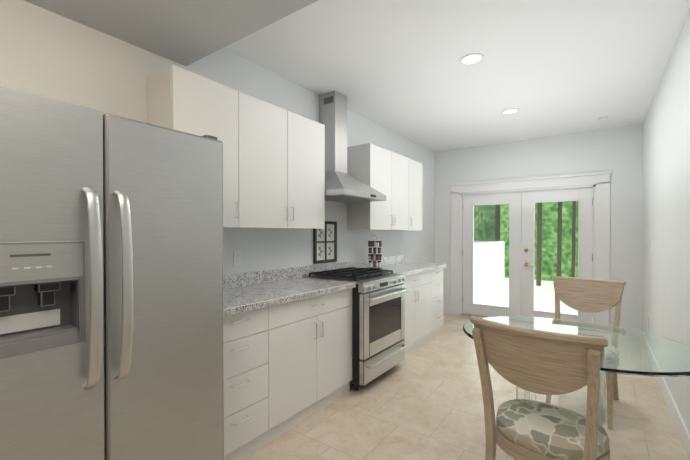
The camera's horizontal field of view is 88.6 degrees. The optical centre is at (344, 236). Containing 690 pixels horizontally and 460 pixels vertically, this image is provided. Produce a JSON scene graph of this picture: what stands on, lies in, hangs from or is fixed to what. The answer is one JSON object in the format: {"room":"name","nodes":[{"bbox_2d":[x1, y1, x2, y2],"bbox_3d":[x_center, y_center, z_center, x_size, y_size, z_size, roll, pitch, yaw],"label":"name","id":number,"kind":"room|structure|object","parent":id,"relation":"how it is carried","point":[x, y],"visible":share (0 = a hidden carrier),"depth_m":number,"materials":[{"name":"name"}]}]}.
{"room":"kitchen","nodes":[
{"label":"kitchen","id":0,"kind":"room"},
{"bbox_2d":[24,0,317,65],"bbox_3d":[-0.817,-1.251,0.402,2.710,0.250,2.920,0,1,36],"label":"ceiling","id":1,"kind":"structure","parent":0,"point":[185,32],"depth_m":1.86,"materials":[{"name":"grey paint"}]},
{"bbox_2d":[0,0,434,274],"bbox_3d":[-0.670,-0.047,3.048,0.120,2.700,7.620,0,1,36],"label":"wall","id":2,"kind":"structure","parent":0,"point":[47,53],"depth_m":2.56,"materials":[{"name":"white paint"}]},
{"bbox_2d":[147,65,242,227],"bbox_3d":[-0.963,-0.516,2.271,0.296,0.910,0.451,0,1,36],"label":"upper cabinet","id":3,"kind":"object","parent":2,"relation":"attached to","point":[179,99],"depth_m":2.18,"materials":[{"name":"white laminate"}]},
{"bbox_2d":[233,251,240,266],"bbox_3d":[-0.827,0.176,2.720,0.007,0.114,0.070,0,1,36],"label":"outlet","id":4,"kind":"object","parent":2,"relation":"attached to","point":[237,258],"depth_m":2.72,"materials":[{"name":"white plastic"}]},
{"bbox_2d":[243,93,324,228],"bbox_3d":[-0.564,-0.520,2.828,0.296,0.910,0.919,0,1,36],"label":"upper cabinet","id":5,"kind":"object","parent":2,"relation":"attached to","point":[273,166],"depth_m":2.69,"materials":[{"name":"white laminate"}]},
{"bbox_2d":[313,221,336,263],"bbox_3d":[-0.196,0.059,3.583,0.022,0.420,0.360,0,1,36],"label":"framed picture","id":6,"kind":"object","parent":2,"relation":"attached to","point":[325,245],"visible":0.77,"depth_m":3.58,"materials":[{"name":"grey wood"}]},
{"bbox_2d":[319,91,385,202],"bbox_3d":[0.006,-0.877,3.449,0.498,1.042,0.740,0,1,36],"label":"range hood","id":7,"kind":"object","parent":2,"relation":"attached to","point":[342,185],"visible":0.83,"depth_m":3.44,"materials":[{"name":"metal"}]},
{"bbox_2d":[347,143,410,229],"bbox_3d":[0.416,-0.531,4.198,0.296,0.910,0.929,0,1,36],"label":"upper cabinet","id":8,"kind":"object","parent":2,"relation":"attached to","point":[388,172],"depth_m":3.93,"materials":[{"name":"white laminate"}]},
{"bbox_2d":[411,159,421,229],"bbox_3d":[0.814,-0.535,4.755,0.296,0.910,0.441,0,1,36],"label":"upper cabinet","id":9,"kind":"object","parent":2,"relation":"attached to","point":[416,167],"depth_m":4.69,"materials":[{"name":"white laminate"}]},
{"bbox_2d":[224,0,689,151],"bbox_3d":[0.481,-1.440,2.214,2.950,0.100,7.620,0,1,36],"label":"ceiling","id":10,"kind":"structure","parent":0,"point":[548,68],"depth_m":2.81,"materials":[{"name":"white paint"}]},
{"bbox_2d":[459,53,483,65],"bbox_3d":[0.999,-1.392,2.791,0.188,0.006,0.188,0,1,27],"label":"recessed light","id":11,"kind":"object","parent":10,"relation":"in","point":[471,59],"depth_m":2.79,"materials":[{"name":"white paint"}]},
{"bbox_2d":[501,108,519,114],"bbox_3d":[1.862,-1.402,3.980,0.188,0.006,0.188,0,1,27],"label":"recessed light","id":12,"kind":"object","parent":10,"relation":"in","point":[513,110],"depth_m":3.98,"materials":[{"name":"white paint"}]},
{"bbox_2d":[598,116,607,120],"bbox_3d":[3.059,-1.393,4.195,0.098,0.025,0.098,0,0,24],"label":"recessed light","id":13,"kind":"object","parent":10,"relation":"in","point":[602,118],"depth_m":4.17,"materials":[{"name":"white paint"}]},
{"bbox_2d":[242,313,687,459],"bbox_3d":[0.481,1.360,2.236,2.950,0.100,7.620,0,1,36],"label":"floor","id":14,"kind":"structure","parent":0,"point":[424,401],"depth_m":2.56,"materials":[{"name":"tile"}]},
{"bbox_2d":[0,86,223,459],"bbox_3d":[-1.127,0.418,1.549,0.825,1.793,0.913,0,1,36],"label":"fridge","id":15,"kind":"object","parent":14,"relation":"on","point":[111,286],"visible":1,"depth_m":1.31,"materials":[{"name":"grey metal"}]},
{"bbox_2d":[223,295,270,459],"bbox_3d":[-0.844,0.870,2.194,0.591,0.880,0.445,0,1,36],"label":"base cabinet","id":16,"kind":"object","parent":14,"relation":"on","point":[246,322],"depth_m":2.07,"materials":[{"name":"white laminate"}]},
{"bbox_2d":[223,279,354,440],"bbox_3d":[-0.446,0.866,2.751,0.591,0.880,0.925,0,1,36],"label":"base cabinet","id":17,"kind":"object","parent":14,"relation":"on","point":[287,345],"depth_m":2.51,"materials":[{"name":"white laminate"}]},
{"bbox_2d":[304,267,407,390],"bbox_3d":[0.124,0.821,3.378,0.736,0.960,0.764,0,1,36],"label":"range","id":18,"kind":"object","parent":14,"relation":"on","point":[379,346],"visible":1,"depth_m":3.10,"materials":[{"name":"silver metal"}]},
{"bbox_2d":[347,267,430,355],"bbox_3d":[0.542,0.855,4.131,0.591,0.880,0.949,0,1,36],"label":"base cabinet","id":19,"kind":"object","parent":14,"relation":"on","point":[418,279],"depth_m":4.02,"materials":[{"name":"white laminate"}]},
{"bbox_2d":[368,235,381,268],"bbox_3d":[0.339,0.183,4.013,0.170,0.384,0.170,0,1,36],"label":"spice rack","id":20,"kind":"object","parent":19,"relation":"on","point":[374,256],"visible":0.96,"depth_m":3.97,"materials":[{"name":"grey"}]},
{"bbox_2d":[395,263,442,338],"bbox_3d":[0.940,0.850,4.688,0.591,0.880,0.421,0,1,36],"label":"base cabinet","id":21,"kind":"object","parent":14,"relation":"on","point":[436,272],"depth_m":4.49,"materials":[{"name":"white laminate"}]},
{"bbox_2d":[470,316,609,459],"bbox_3d":[0.895,0.840,1.581,0.502,0.962,0.592,0,1,44],"label":"chair","id":22,"kind":"object","parent":14,"relation":"on","point":[541,362],"visible":1,"depth_m":1.45,"materials":[{"name":"brown wood"}]},
{"bbox_2d":[463,316,689,428],"bbox_3d":[1.245,0.937,1.969,1.140,0.750,0.940,0,1,36],"label":"dining table","id":23,"kind":"object","parent":14,"relation":"on","point":[631,352],"visible":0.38,"depth_m":1.79,"materials":[{"name":"clear glass"}]},
{"bbox_2d":[545,276,625,429],"bbox_3d":[1.839,0.831,2.734,0.502,0.962,0.592,0,1,41],"label":"chair","id":24,"kind":"object","parent":14,"relation":"on","point":[590,295],"visible":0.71,"depth_m":2.85,"materials":[{"name":"brown wood"}]},
{"bbox_2d":[435,124,642,328],"bbox_3d":[2.663,-0.064,5.275,2.710,2.700,0.120,0,1,36],"label":"wall","id":25,"kind":"structure","parent":0,"point":[617,152],"depth_m":4.78,"materials":[{"name":"white paint"}]},
{"bbox_2d":[449,171,611,325],"bbox_3d":[2.647,0.218,5.294,2.145,2.145,0.210,0,1,36],"label":"door frame","id":26,"kind":"structure","parent":25,"relation":"attached to","point":[599,182],"depth_m":5.24,"materials":[{"name":"white paint"}]},
{"bbox_2d":[609,325,638,330],"bbox_3d":[3.571,1.226,4.553,0.300,0.130,0.015,0,1,36],"label":"baseboard","id":27,"kind":"structure","parent":25,"relation":"attached to","point":[631,328],"depth_m":4.51,"materials":[{"name":"white paint"}]},
{"bbox_2d":[642,10,689,432],"bbox_3d":[1.632,-0.034,1.402,0.120,2.700,7.620,0,1,36],"label":"wall","id":28,"kind":"structure","parent":0,"point":[666,229],"depth_m":2.73,"materials":[{"name":"white paint"}]},
{"bbox_2d":[639,328,689,459],"bbox_3d":[1.576,1.251,1.452,0.018,0.130,7.380,0,1,36],"label":"baseboard","id":29,"kind":"structure","parent":28,"relation":"attached to","point":[680,426],"depth_m":2.42,"materials":[{"name":"white paint"}]},
{"label":"outside","id":30,"kind":"structure","parent":0,"visible":0},
{"bbox_2d":[474,201,577,280],"bbox_3d":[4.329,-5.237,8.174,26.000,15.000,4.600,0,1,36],"label":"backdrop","id":31,"kind":"structure","parent":30,"point":[551,250],"depth_m":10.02,"materials":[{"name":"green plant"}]},
{"bbox_2d":[474,278,592,322],"bbox_3d":[12.315,1.246,19.387,30.000,0.100,33.950,0,1,36],"label":"ground","id":32,"kind":"structure","parent":30,"point":[545,291],"depth_m":7.31,"materials":[{"name":"white"}]},
{"bbox_2d":[474,205,504,301],"bbox_3d":[2.783,0.274,8.032,0.900,2.020,3.300,0,1,36],"label":"fence","id":33,"kind":"object","parent":32,"relation":"on","point":[481,263],"depth_m":7.93,"materials":[{"name":"white"}]},
{"bbox_2d":[495,204,499,240],"bbox_3d":[4.400,-4.727,10.103,0.214,12.051,0.137,0,0,24],"label":"trunk","id":34,"kind":"object","parent":32,"relation":"on","point":[497,233],"depth_m":10.09,"materials":[{"name":"brown"}]},
{"bbox_2d":[536,203,541,285],"bbox_3d":[5.022,-4.719,9.043,0.191,12.051,0.109,0,1,27],"label":"trunk","id":35,"kind":"object","parent":32,"relation":"on","point":[539,239],"depth_m":9.06,"materials":[{"name":"brown plant"}]},
{"bbox_2d":[557,202,561,276],"bbox_3d":[5.697,-4.721,9.297,0.183,12.051,0.100,0,1,27],"label":"trunk","id":36,"kind":"object","parent":32,"relation":"on","point":[559,233],"depth_m":9.31,"materials":[{"name":"brown"}]},
{"bbox_2d":[571,201,575,276],"bbox_3d":[6.116,-4.721,9.364,0.167,12.051,0.080,0,1,30],"label":"trunk","id":37,"kind":"object","parent":32,"relation":"on","point":[574,202],"depth_m":9.39,"materials":[{"name":"brown plant"}]}
]}

